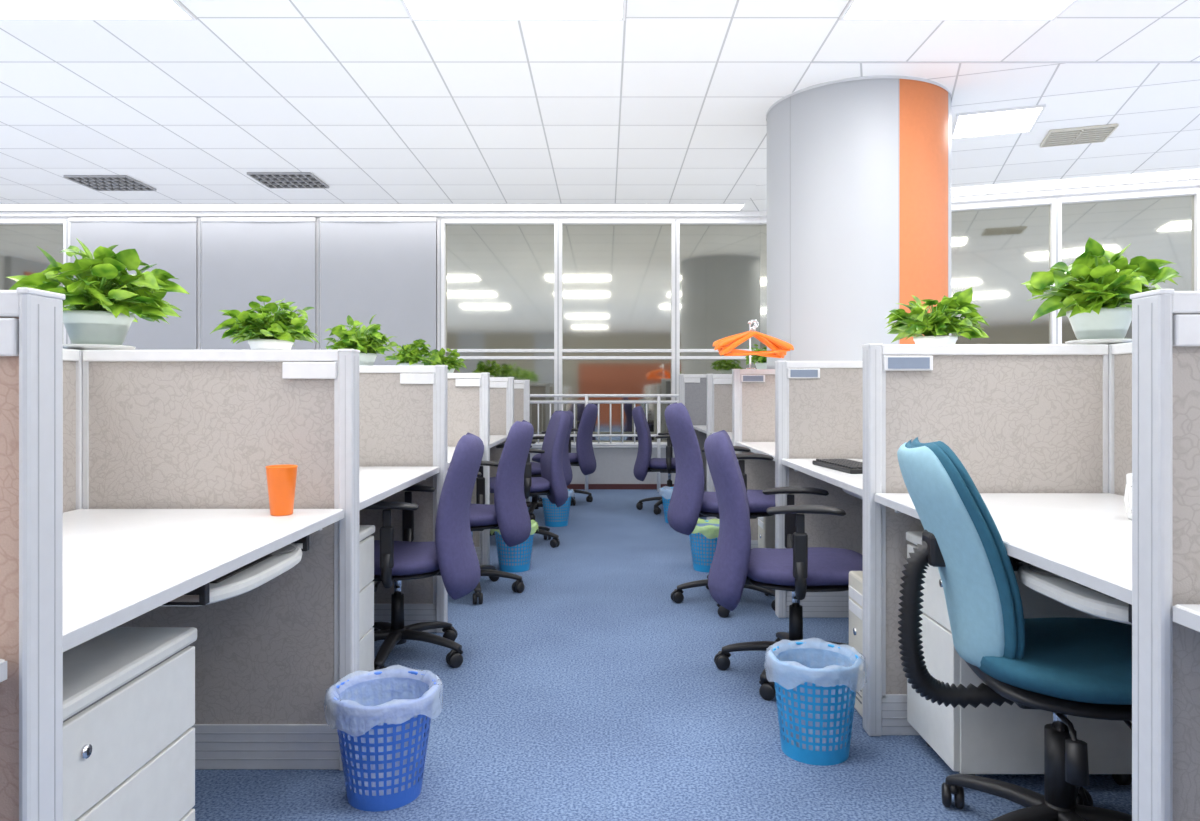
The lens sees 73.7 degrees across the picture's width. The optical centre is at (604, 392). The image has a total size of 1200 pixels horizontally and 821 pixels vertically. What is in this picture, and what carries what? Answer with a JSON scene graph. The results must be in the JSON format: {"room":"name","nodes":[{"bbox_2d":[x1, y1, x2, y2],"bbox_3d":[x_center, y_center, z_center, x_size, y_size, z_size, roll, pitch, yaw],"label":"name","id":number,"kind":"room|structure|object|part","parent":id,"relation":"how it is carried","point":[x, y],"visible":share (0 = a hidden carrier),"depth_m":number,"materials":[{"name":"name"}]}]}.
{"room":"open-plan office","nodes":[
{"label":"open-plan office","id":0,"kind":"room"},
{"bbox_2d":[0,217,759,483],"bbox_3d":[-3.610,-0.480,9.160,10.780,3.140,0.200,0,0,0],"label":"wall","id":1,"kind":"structure","parent":0,"point":[613,465],"depth_m":9.06,"materials":[{"name":"grey paint"}]},
{"bbox_2d":[0,219,761,447],"bbox_3d":[-3.610,-0.670,9.093,10.780,2.580,0.114,0,0,0],"label":"window","id":2,"kind":"structure","parent":1,"relation":"in","point":[559,306],"depth_m":9.12,"materials":[{"name":"clear glass"}]},
{"bbox_2d":[69,217,197,349],"bbox_3d":[-5.310,-0.704,9.010,1.420,2.547,0.056,0,0,0],"label":"wall panel","id":3,"kind":"object","parent":2,"relation":"attached to","point":[169,243],"visible":0.31,"depth_m":9.01,"materials":[{"name":"fabric"}]},
{"bbox_2d":[201,217,315,349],"bbox_3d":[-3.900,-0.704,9.010,1.280,2.547,0.056,0,0,0],"label":"wall panel","id":4,"kind":"object","parent":2,"relation":"attached to","point":[244,259],"visible":0.33,"depth_m":9.01,"materials":[{"name":"fabric"}]},
{"bbox_2d":[320,217,436,365],"bbox_3d":[-2.550,-0.704,9.010,1.300,2.547,0.056,0,0,0],"label":"wall panel","id":5,"kind":"object","parent":2,"relation":"attached to","point":[385,267],"visible":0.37,"depth_m":9.01,"materials":[{"name":"fabric"}]},
{"bbox_2d":[567,484,673,488],"bbox_3d":[-3.625,1.060,9.050,10.750,0.060,0.020,0,0,0],"label":"baseboard","id":6,"kind":"structure","parent":1,"relation":"attached to","point":[570,486],"depth_m":9.04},
{"bbox_2d":[0,0,1199,210],"bbox_3d":[0.000,-2.098,0.100,18.400,0.104,18.600,0,0,0],"label":"ceiling","id":7,"kind":"structure","parent":0,"point":[668,102],"depth_m":5.53,"materials":[{"name":"tile"}]},
{"bbox_2d":[0,0,196,20],"bbox_3d":[-2.815,-2.042,4.078,1.170,0.016,0.585,0,0,0],"label":"ceiling light panel","id":8,"kind":"object","parent":7,"relation":"in","point":[10,10],"depth_m":4.26,"materials":[{"name":"white plastic"}]},
{"bbox_2d":[63,175,155,190],"bbox_3d":[-4.800,-2.039,7.780,0.596,0.019,0.516,0,0,0],"label":"air vent","id":9,"kind":"object","parent":7,"relation":"in","point":[96,182],"depth_m":7.75,"materials":[{"name":"grey metal"}]},
{"bbox_2d":[247,172,328,187],"bbox_3d":[-3.030,-2.039,7.680,0.596,0.019,0.516,0,0,0],"label":"air vent","id":10,"kind":"object","parent":7,"relation":"in","point":[269,179],"depth_m":7.66,"materials":[{"name":"grey metal"}]},
{"bbox_2d":[400,0,625,20],"bbox_3d":[-0.475,-2.042,4.078,1.170,0.016,0.585,0,0,0],"label":"ceiling light panel","id":11,"kind":"object","parent":7,"relation":"in","point":[417,10],"depth_m":4.26,"materials":[{"name":"white plastic"}]},
{"bbox_2d":[839,0,1077,20],"bbox_3d":[1.865,-2.042,4.078,1.170,0.016,0.585,0,0,0],"label":"ceiling light panel","id":12,"kind":"object","parent":7,"relation":"in","point":[856,10],"depth_m":4.26,"materials":[{"name":"white plastic"}]},
{"bbox_2d":[951,104,1045,138],"bbox_3d":[2.950,-2.042,6.050,0.743,0.016,0.743,0,0,0],"label":"ceiling light panel","id":13,"kind":"object","parent":7,"relation":"in","point":[1016,119],"depth_m":6.01,"materials":[{"name":"white plastic"}]},
{"bbox_2d":[1040,124,1117,147],"bbox_3d":[3.750,-2.039,6.350,0.570,0.019,0.539,0,0,0],"label":"ceiling air vent","id":14,"kind":"object","parent":7,"relation":"in","point":[1099,133],"depth_m":6.32,"materials":[{"name":"white metal"}]},
{"bbox_2d":[0,169,1199,216],"bbox_3d":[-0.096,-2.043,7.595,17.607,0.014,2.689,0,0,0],"label":"molding","id":15,"kind":"structure","parent":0,"point":[1187,174],"depth_m":8.70,"materials":[{"name":"white paint"}]},
{"bbox_2d":[192,489,1131,820],"bbox_3d":[0.000,1.140,0.100,18.400,0.100,18.600,0,0,0],"label":"floor","id":16,"kind":"structure","parent":0,"point":[587,692],"depth_m":2.64,"materials":[{"name":"blue carpet"}]},
{"bbox_2d":[0,287,64,820],"bbox_3d":[-1.119,0.478,1.042,0.785,1.223,0.072,0,0,0],"label":"wall","id":17,"kind":"structure","parent":16,"relation":"on","point":[31,320],"depth_m":1.02,"materials":[{"name":"metal"}]},
{"bbox_2d":[63,348,82,512],"bbox_3d":[-1.545,0.482,3.699,0.064,1.215,8.097,0,0,0],"label":"wall","id":18,"kind":"structure","parent":16,"relation":"on","point":[72,358],"depth_m":2.29,"materials":[{"name":"beige fabric"}]},
{"bbox_2d":[0,659,6,681],"bbox_3d":[-1.131,0.393,0.404,0.762,0.120,1.204,0,0,0],"label":"desk","id":19,"kind":"object","parent":18,"relation":"attached to","point":[3,664],"visible":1,"depth_m":1.00,"materials":[{"name":"white laminate"}]},
{"bbox_2d":[6,238,188,349],"bbox_3d":[-1.531,-0.293,2.417,0.472,0.331,0.470,0,0,0],"label":"potted plant","id":20,"kind":"object","parent":18,"relation":"on","point":[100,299],"visible":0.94,"depth_m":2.36,"materials":[{"name":"green plant"}]},
{"bbox_2d":[63,509,343,651],"bbox_3d":[-1.131,0.393,1.691,0.762,0.120,1.224,0,0,0],"label":"desk","id":21,"kind":"object","parent":18,"relation":"attached to","point":[120,565],"visible":0.79,"depth_m":1.68,"materials":[{"name":"white laminate"}]},
{"bbox_2d":[161,535,308,605],"bbox_3d":[-0.960,0.396,1.860,0.400,0.068,0.566,0,0,0],"label":"keyboard tray","id":22,"kind":"object","parent":21,"relation":"attached to","point":[244,579],"visible":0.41,"depth_m":1.75,"materials":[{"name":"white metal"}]},
{"bbox_2d":[265,465,297,515],"bbox_3d":[-0.885,0.266,2.190,0.083,0.133,0.083,0,0,0],"label":"plastic cup","id":23,"kind":"object","parent":21,"relation":"on","point":[281,479],"visible":1,"depth_m":2.16,"materials":[{"name":"orange plastic"}]},
{"bbox_2d":[210,295,319,349],"bbox_3d":[-1.539,-0.286,3.680,0.454,0.318,0.447,0,0,0],"label":"potted plant","id":24,"kind":"object","parent":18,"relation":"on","point":[263,330],"visible":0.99,"depth_m":3.62,"materials":[{"name":"green plant"}]},
{"bbox_2d":[323,314,398,365],"bbox_3d":[-1.554,-0.314,5.048,0.454,0.373,0.512,0,0,0],"label":"potted plant","id":25,"kind":"object","parent":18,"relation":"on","point":[370,342],"visible":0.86,"depth_m":4.98,"materials":[{"name":"green plant"}]},
{"bbox_2d":[359,466,439,510],"bbox_3d":[-1.131,0.393,3.002,0.762,0.120,1.253,0,0,0],"label":"desk","id":26,"kind":"object","parent":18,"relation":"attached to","point":[376,483],"visible":0.12,"depth_m":3.12,"materials":[{"name":"white laminate"}]},
{"bbox_2d":[384,339,440,365],"bbox_3d":[-1.536,-0.281,6.419,0.453,0.306,0.406,0,0,0],"label":"potted plant","id":27,"kind":"object","parent":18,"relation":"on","point":[409,354],"visible":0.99,"depth_m":6.34,"materials":[{"name":"green plant"}]},
{"bbox_2d":[422,348,466,372],"bbox_3d":[-1.533,-0.281,7.726,0.409,0.308,0.408,0,0,26],"label":"potted plant","id":28,"kind":"object","parent":18,"relation":"on","point":[453,364],"visible":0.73,"depth_m":7.67,"materials":[{"name":"green plant"}]},
{"bbox_2d":[448,447,454,467],"bbox_3d":[-1.131,0.393,4.340,0.762,0.120,1.277,0,0,0],"label":"desk","id":29,"kind":"object","parent":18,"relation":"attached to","point":[450,449],"visible":0.02,"depth_m":4.40,"materials":[{"name":"white laminate"}]},
{"bbox_2d":[490,435,507,447],"bbox_3d":[-1.131,0.393,5.691,0.762,0.120,1.277,0,0,0],"label":"desk","id":30,"kind":"object","parent":18,"relation":"attached to","point":[494,439],"visible":0.07,"depth_m":5.85,"materials":[{"name":"white laminate"}]},
{"bbox_2d":[63,627,196,820],"bbox_3d":[-1.125,0.790,1.462,0.550,0.600,0.438,0,0,0],"label":"drawer pedestal","id":31,"kind":"object","parent":16,"relation":"on","point":[129,692],"visible":0.8,"depth_m":1.47,"materials":[{"name":"white metal"}]},
{"bbox_2d":[83,349,359,770],"bbox_3d":[-1.119,0.481,2.339,0.785,1.217,0.072,0,0,0],"label":"wall","id":32,"kind":"structure","parent":16,"relation":"on","point":[163,429],"depth_m":2.32,"materials":[{"name":"fabric"}]},
{"bbox_2d":[359,525,374,674],"bbox_3d":[-1.125,0.790,2.759,0.550,0.600,0.438,0,0,0],"label":"drawer pedestal","id":33,"kind":"object","parent":16,"relation":"on","point":[366,541],"visible":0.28,"depth_m":2.87,"materials":[{"name":"white metal"}]},
{"bbox_2d":[330,670,437,811],"bbox_3d":[-0.600,0.939,2.180,0.314,0.302,0.316,0,0,0],"label":"waste bin","id":34,"kind":"object","parent":16,"relation":"on","point":[384,717],"visible":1,"depth_m":2.10,"materials":[{"name":"blue plastic"}]},
{"bbox_2d":[359,365,447,632],"bbox_3d":[-1.119,0.481,3.665,0.785,1.217,0.072,0,0,0],"label":"wall","id":35,"kind":"structure","parent":16,"relation":"on","point":[403,410],"depth_m":3.65,"materials":[{"name":"fabric"}]},
{"bbox_2d":[362,433,483,671],"bbox_3d":[-0.820,0.629,3.278,0.642,0.922,0.639,0,0,-2],"label":"office chair","id":36,"kind":"object","parent":16,"relation":"on","point":[452,556],"visible":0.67,"depth_m":3.14,"materials":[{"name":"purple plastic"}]},
{"bbox_2d":[448,373,489,564],"bbox_3d":[-1.119,0.481,5.015,0.785,1.217,0.072,0,0,0],"label":"wall","id":37,"kind":"structure","parent":16,"relation":"on","point":[468,393],"depth_m":5.00,"materials":[{"name":"fabric"}]},
{"bbox_2d":[490,377,513,504],"bbox_3d":[-1.119,0.481,6.365,0.785,1.217,0.072,0,0,0],"label":"wall","id":38,"kind":"structure","parent":16,"relation":"on","point":[501,388],"depth_m":6.35,"materials":[{"name":"metal"}]},
{"bbox_2d":[470,420,533,603],"bbox_3d":[-0.707,0.619,4.378,0.636,0.941,0.636,0,0,3],"label":"office chair","id":39,"kind":"object","parent":16,"relation":"on","point":[509,513],"visible":0.54,"depth_m":4.21,"materials":[{"name":"purple fabric"}]},
{"bbox_2d":[490,520,538,571],"bbox_3d":[-0.560,0.943,4.950,0.299,0.295,0.297,0,0,0],"label":"waste bin","id":40,"kind":"object","parent":16,"relation":"on","point":[517,558],"visible":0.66,"depth_m":4.87,"materials":[{"name":"blue plastic"}]},
{"bbox_2d":[514,380,529,501],"bbox_3d":[-1.119,0.481,7.715,0.785,1.217,0.072,0,0,0],"label":"wall","id":41,"kind":"structure","parent":16,"relation":"on","point":[521,387],"depth_m":7.70,"materials":[{"name":"metal"}]},
{"bbox_2d":[490,411,569,547],"bbox_3d":[-0.584,0.610,5.744,0.672,0.960,0.638,0,0,-14],"label":"office chair","id":42,"kind":"object","parent":16,"relation":"on","point":[552,483],"visible":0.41,"depth_m":5.62,"materials":[{"name":"purple fabric"}]},
{"bbox_2d":[526,410,573,519],"bbox_3d":[-0.588,0.619,7.040,0.636,0.941,0.636,0,0,17],"label":"office chair","id":43,"kind":"object","parent":16,"relation":"on","point":[536,470],"visible":0.22,"depth_m":6.94,"materials":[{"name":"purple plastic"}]},
{"bbox_2d":[541,490,572,526],"bbox_3d":[-0.400,0.943,6.600,0.297,0.295,0.296,0,0,0],"label":"waste bin","id":44,"kind":"object","parent":16,"relation":"on","point":[555,516],"visible":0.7,"depth_m":6.52,"materials":[{"name":"blue plastic"}]},
{"bbox_2d":[532,403,597,505],"bbox_3d":[-0.390,0.596,7.980,0.642,0.988,0.639,0,0,5],"label":"office chair","id":45,"kind":"object","parent":16,"relation":"on","point":[584,457],"visible":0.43,"depth_m":7.79,"materials":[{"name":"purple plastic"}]},
{"bbox_2d":[632,406,675,514],"bbox_3d":[0.567,0.605,7.423,0.636,0.969,0.636,0,0,6],"label":"office chair","id":46,"kind":"object","parent":16,"relation":"on","point":[644,464],"visible":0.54,"depth_m":7.25,"materials":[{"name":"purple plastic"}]},
{"bbox_2d":[660,487,672,522],"bbox_3d":[0.600,0.943,6.750,0.297,0.295,0.298,0,0,0],"label":"waste bin","id":47,"kind":"object","parent":16,"relation":"on","point":[666,492],"visible":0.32,"depth_m":6.70,"materials":[{"name":"blue plastic"}]},
{"bbox_2d":[679,374,706,491],"bbox_3d":[1.165,0.452,7.895,0.872,1.277,0.072,0,0,0],"label":"wall","id":48,"kind":"structure","parent":16,"relation":"on","point":[692,387],"depth_m":7.88,"materials":[{"name":"metal"}]},
{"bbox_2d":[745,344,766,368],"bbox_3d":[1.573,-0.334,7.903,0.418,0.292,0.440,0,0,0],"label":"potted plant","id":49,"kind":"object","parent":48,"relation":"on","point":[762,361],"visible":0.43,"depth_m":7.84,"materials":[{"name":"green plant"}]},
{"bbox_2d":[684,518,718,571],"bbox_3d":[0.640,0.943,4.950,0.298,0.295,0.296,0,0,0],"label":"waste bin","id":50,"kind":"object","parent":16,"relation":"on","point":[703,540],"visible":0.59,"depth_m":4.86,"materials":[{"name":"blue plastic"}]},
{"bbox_2d":[706,374,731,519],"bbox_3d":[1.218,0.467,6.565,0.765,1.247,0.072,0,0,0],"label":"wall","id":51,"kind":"structure","parent":16,"relation":"on","point":[719,386],"depth_m":6.55,"materials":[{"name":"metal"}]},
{"bbox_2d":[710,432,731,440],"bbox_3d":[0.967,0.377,5.901,0.227,0.120,1.257,0,0,0],"label":"desk","id":52,"kind":"object","parent":51,"relation":"attached to","point":[729,433],"visible":0.08,"depth_m":6.26,"materials":[{"name":"white laminate"}]},
{"bbox_2d":[664,402,775,617],"bbox_3d":[0.627,0.569,4.159,0.636,1.041,0.636,0,0,-1],"label":"office chair","id":53,"kind":"object","parent":16,"relation":"on","point":[689,501],"visible":0.56,"depth_m":3.98,"materials":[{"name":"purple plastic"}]},
{"bbox_2d":[732,369,774,548],"bbox_3d":[1.088,0.467,5.235,0.504,1.247,0.072,0,0,0],"label":"wall","id":54,"kind":"structure","parent":16,"relation":"on","point":[753,390],"depth_m":5.22,"materials":[{"name":"fabric"}]},
{"bbox_2d":[745,320,756,368],"bbox_3d":[0.947,-0.315,5.070,0.061,0.324,0.392,0,0,1],"label":"stand","id":55,"kind":"object","parent":54,"relation":"on","point":[748,320],"visible":0.74,"depth_m":5.23,"materials":[{"name":"silver metal"}]},
{"bbox_2d":[713,322,775,355],"bbox_3d":[0.922,-0.354,5.176,0.451,0.232,0.041,0,0,3],"label":"hanger","id":56,"kind":"object","parent":55,"relation":"hanging from","point":[719,340],"visible":0.21,"depth_m":5.17,"materials":[{"name":"orange plastic"}]},
{"bbox_2d":[714,321,786,352],"bbox_3d":[0.923,-0.354,5.082,0.455,0.217,0.041,0,0,5],"label":"hanger","id":57,"kind":"object","parent":55,"relation":"hanging from","point":[715,348],"visible":0.15,"depth_m":5.08,"materials":[{"name":"orange plastic"}]},
{"bbox_2d":[718,322,783,357],"bbox_3d":[0.903,-0.332,4.937,0.450,0.234,0.041,0,0,-16],"label":"hanger","id":58,"kind":"object","parent":55,"relation":"hanging from","point":[722,343],"visible":0.8,"depth_m":4.93,"materials":[{"name":"orange plastic"}]},
{"bbox_2d":[717,321,785,355],"bbox_3d":[0.914,-0.344,4.987,0.454,0.219,0.041,0,0,-8],"label":"hanger","id":59,"kind":"object","parent":55,"relation":"hanging from","point":[719,347],"visible":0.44,"depth_m":4.99,"materials":[{"name":"orange plastic"}]},
{"bbox_2d":[719,321,785,353],"bbox_3d":[0.935,-0.350,5.033,0.455,0.214,0.041,0,0,24],"label":"hanger","id":60,"kind":"object","parent":55,"relation":"hanging from","point":[783,348],"visible":0.3,"depth_m":5.00,"materials":[{"name":"orange plastic"}]},
{"bbox_2d":[720,320,793,355],"bbox_3d":[0.930,-0.335,4.895,0.454,0.219,0.041,0,0,0],"label":"hanger","id":61,"kind":"object","parent":55,"relation":"hanging from","point":[788,346],"visible":1,"depth_m":4.88,"materials":[{"name":"orange plastic"}]},
{"bbox_2d":[758,514,774,547],"bbox_3d":[1.107,0.870,4.615,0.426,0.440,0.190,0,0,0],"label":"drawer cabinet","id":62,"kind":"object","parent":16,"relation":"on","point":[766,525],"visible":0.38,"depth_m":4.52,"materials":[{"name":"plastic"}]},
{"bbox_2d":[704,430,862,700],"bbox_3d":[0.702,0.619,3.086,0.636,0.941,0.636,0,0,10],"label":"office chair","id":63,"kind":"object","parent":16,"relation":"on","point":[798,568],"visible":0.81,"depth_m":2.93,"materials":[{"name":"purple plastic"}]},
{"bbox_2d":[769,642,861,765],"bbox_3d":[0.640,0.938,2.440,0.302,0.305,0.300,0,0,0],"label":"waste bin","id":64,"kind":"object","parent":16,"relation":"on","point":[816,684],"visible":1,"depth_m":2.35,"materials":[{"name":"blue plastic"}]},
{"bbox_2d":[775,361,862,617],"bbox_3d":[1.218,0.467,3.905,0.765,1.247,0.072,0,0,0],"label":"wall","id":65,"kind":"structure","parent":16,"relation":"on","point":[819,404],"depth_m":3.89,"materials":[{"name":"fabric"}]},
{"bbox_2d":[849,571,862,717],"bbox_3d":[1.057,0.855,2.710,0.426,0.470,0.180,0,0,0],"label":"drawer cabinet","id":66,"kind":"object","parent":16,"relation":"on","point":[855,577],"visible":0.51,"depth_m":2.69,"materials":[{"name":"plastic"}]},
{"bbox_2d":[862,343,1107,735],"bbox_3d":[1.218,0.467,2.570,0.765,1.247,0.072,0,0,0],"label":"wall","id":67,"kind":"structure","parent":16,"relation":"on","point":[1019,418],"depth_m":2.55,"materials":[{"name":"fabric"}]},
{"bbox_2d":[897,437,1131,820],"bbox_3d":[1.034,0.599,1.861,0.688,0.980,0.572,0,0,7],"label":"office chair","id":68,"kind":"object","parent":16,"relation":"on","point":[1064,667],"visible":0.92,"depth_m":1.80,"materials":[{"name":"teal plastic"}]},
{"bbox_2d":[906,531,1131,784],"bbox_3d":[1.222,0.762,2.350,0.557,0.655,0.348,0,0,0],"label":"drawer pedestal","id":69,"kind":"object","parent":16,"relation":"on","point":[1005,738],"visible":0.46,"depth_m":2.18,"materials":[{"name":"white metal"}]},
{"bbox_2d":[1108,342,1131,495],"bbox_3d":[1.635,0.468,2.425,0.064,1.245,5.350,0,0,0],"label":"wall","id":70,"kind":"structure","parent":16,"relation":"on","point":[1119,355],"depth_m":2.51,"materials":[{"name":"beige fabric"}]},
{"bbox_2d":[736,442,774,460],"bbox_3d":[1.228,0.377,4.571,0.749,0.120,1.257,0,0,0],"label":"desk","id":71,"kind":"object","parent":70,"relation":"attached to","point":[767,448],"visible":0.13,"depth_m":4.74,"materials":[{"name":"white laminate"}]},
{"bbox_2d":[781,459,862,496],"bbox_3d":[1.228,0.377,3.238,0.749,0.120,1.262,0,0,0],"label":"desk","id":72,"kind":"object","parent":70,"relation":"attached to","point":[853,483],"visible":0.17,"depth_m":3.15,"materials":[{"name":"white laminate"}]},
{"bbox_2d":[812,459,862,473],"bbox_3d":[1.020,0.304,3.350,0.160,0.025,0.420,0,0,-6],"label":"keyboard","id":73,"kind":"object","parent":72,"relation":"on","point":[844,465],"depth_m":3.31,"materials":[{"name":"black plastic"}]},
{"bbox_2d":[843,489,862,499],"bbox_3d":[1.170,0.376,3.125,0.400,0.060,0.596,0,0,0],"label":"keyboard tray","id":74,"kind":"object","parent":72,"relation":"on","point":[844,490],"visible":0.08,"depth_m":3.13,"materials":[{"name":"grey plastic"}]},
{"bbox_2d":[884,287,989,343],"bbox_3d":[1.633,-0.333,3.963,0.491,0.350,0.467,0,0,0],"label":"potted plant","id":75,"kind":"object","parent":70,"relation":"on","point":[936,326],"visible":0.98,"depth_m":3.88,"materials":[{"name":"green plant"}]},
{"bbox_2d":[875,493,1131,604],"bbox_3d":[1.228,0.377,1.905,0.749,0.120,1.257,0,0,0],"label":"desk","id":76,"kind":"object","parent":70,"relation":"attached to","point":[1085,539],"visible":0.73,"depth_m":1.83,"materials":[{"name":"white laminate"}]},
{"bbox_2d":[1008,555,1131,623],"bbox_3d":[1.085,0.378,1.600,0.400,0.066,0.446,0,0,0],"label":"keyboard tray","id":77,"kind":"object","parent":76,"relation":"attached to","point":[1077,596],"visible":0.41,"depth_m":1.54,"materials":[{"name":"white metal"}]},
{"bbox_2d":[1124,473,1131,519],"bbox_3d":[1.333,0.261,2.000,0.115,0.112,0.080,0,0,0],"label":"coffee mug","id":78,"kind":"object","parent":76,"relation":"on","point":[1128,490],"visible":0.27,"depth_m":1.99,"materials":[{"name":"white ceramic"}]},
{"bbox_2d":[1022,237,1180,344],"bbox_3d":[1.649,-0.329,2.640,0.465,0.342,0.450,0,0,13],"label":"potted plant","id":79,"kind":"object","parent":70,"relation":"on","point":[1097,304],"visible":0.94,"depth_m":2.57,"materials":[{"name":"green plant"}]},
{"bbox_2d":[1173,604,1199,631],"bbox_3d":[1.228,0.377,0.613,0.749,0.120,1.182,0,0,0],"label":"desk","id":80,"kind":"object","parent":70,"relation":"attached to","point":[1188,615],"visible":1,"depth_m":1.18,"materials":[{"name":"white laminate"}]},
{"bbox_2d":[1130,289,1199,820],"bbox_3d":[1.218,0.467,1.240,0.765,1.247,0.072,0,0,0],"label":"wall","id":81,"kind":"structure","parent":16,"relation":"on","point":[1165,322],"depth_m":1.22,"materials":[{"name":"metal"}]},
{"bbox_3d":[1.635,0.468,7.230,0.064,1.245,1.394,0,0,0],"label":"wall","id":82,"kind":"structure","parent":16,"relation":"on","visible":0},
{"bbox_2d":[693,425,706,433],"bbox_3d":[1.228,0.377,7.231,0.749,0.120,1.257,0,0,0],"label":"desk","id":83,"kind":"object","parent":82,"relation":"attached to","point":[703,428],"visible":0.06,"depth_m":7.35,"materials":[{"name":"white laminate"}]},
{"bbox_2d":[766,75,951,368],"bbox_3d":[1.820,-0.480,5.800,1.286,3.140,1.286,0,0,0],"label":"pillar","id":84,"kind":"structure","parent":0,"point":[859,168],"depth_m":5.24,"materials":[{"name":"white paint"}]},
{"bbox_2d":[760,186,1199,219],"bbox_3d":[5.388,-0.480,7.923,7.620,3.140,0.200,0,0,19],"label":"wall","id":85,"kind":"structure","parent":0,"point":[1197,187],"depth_m":8.04,"materials":[{"name":"grey paint"}]},
{"bbox_2d":[530,189,1199,491],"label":"window","id":86,"kind":"structure","parent":85,"relation":"in","point":[996,248],"depth_m":8.22,"materials":[{"name":"clear glass"}]},
{"bbox_3d":[0.195,0.551,8.840,4.028,1.077,0.040,0,0,0],"label":"window railing","id":87,"kind":"part","parent":86,"relation":"part of","materials":[{"name":"white metal"}]}
]}

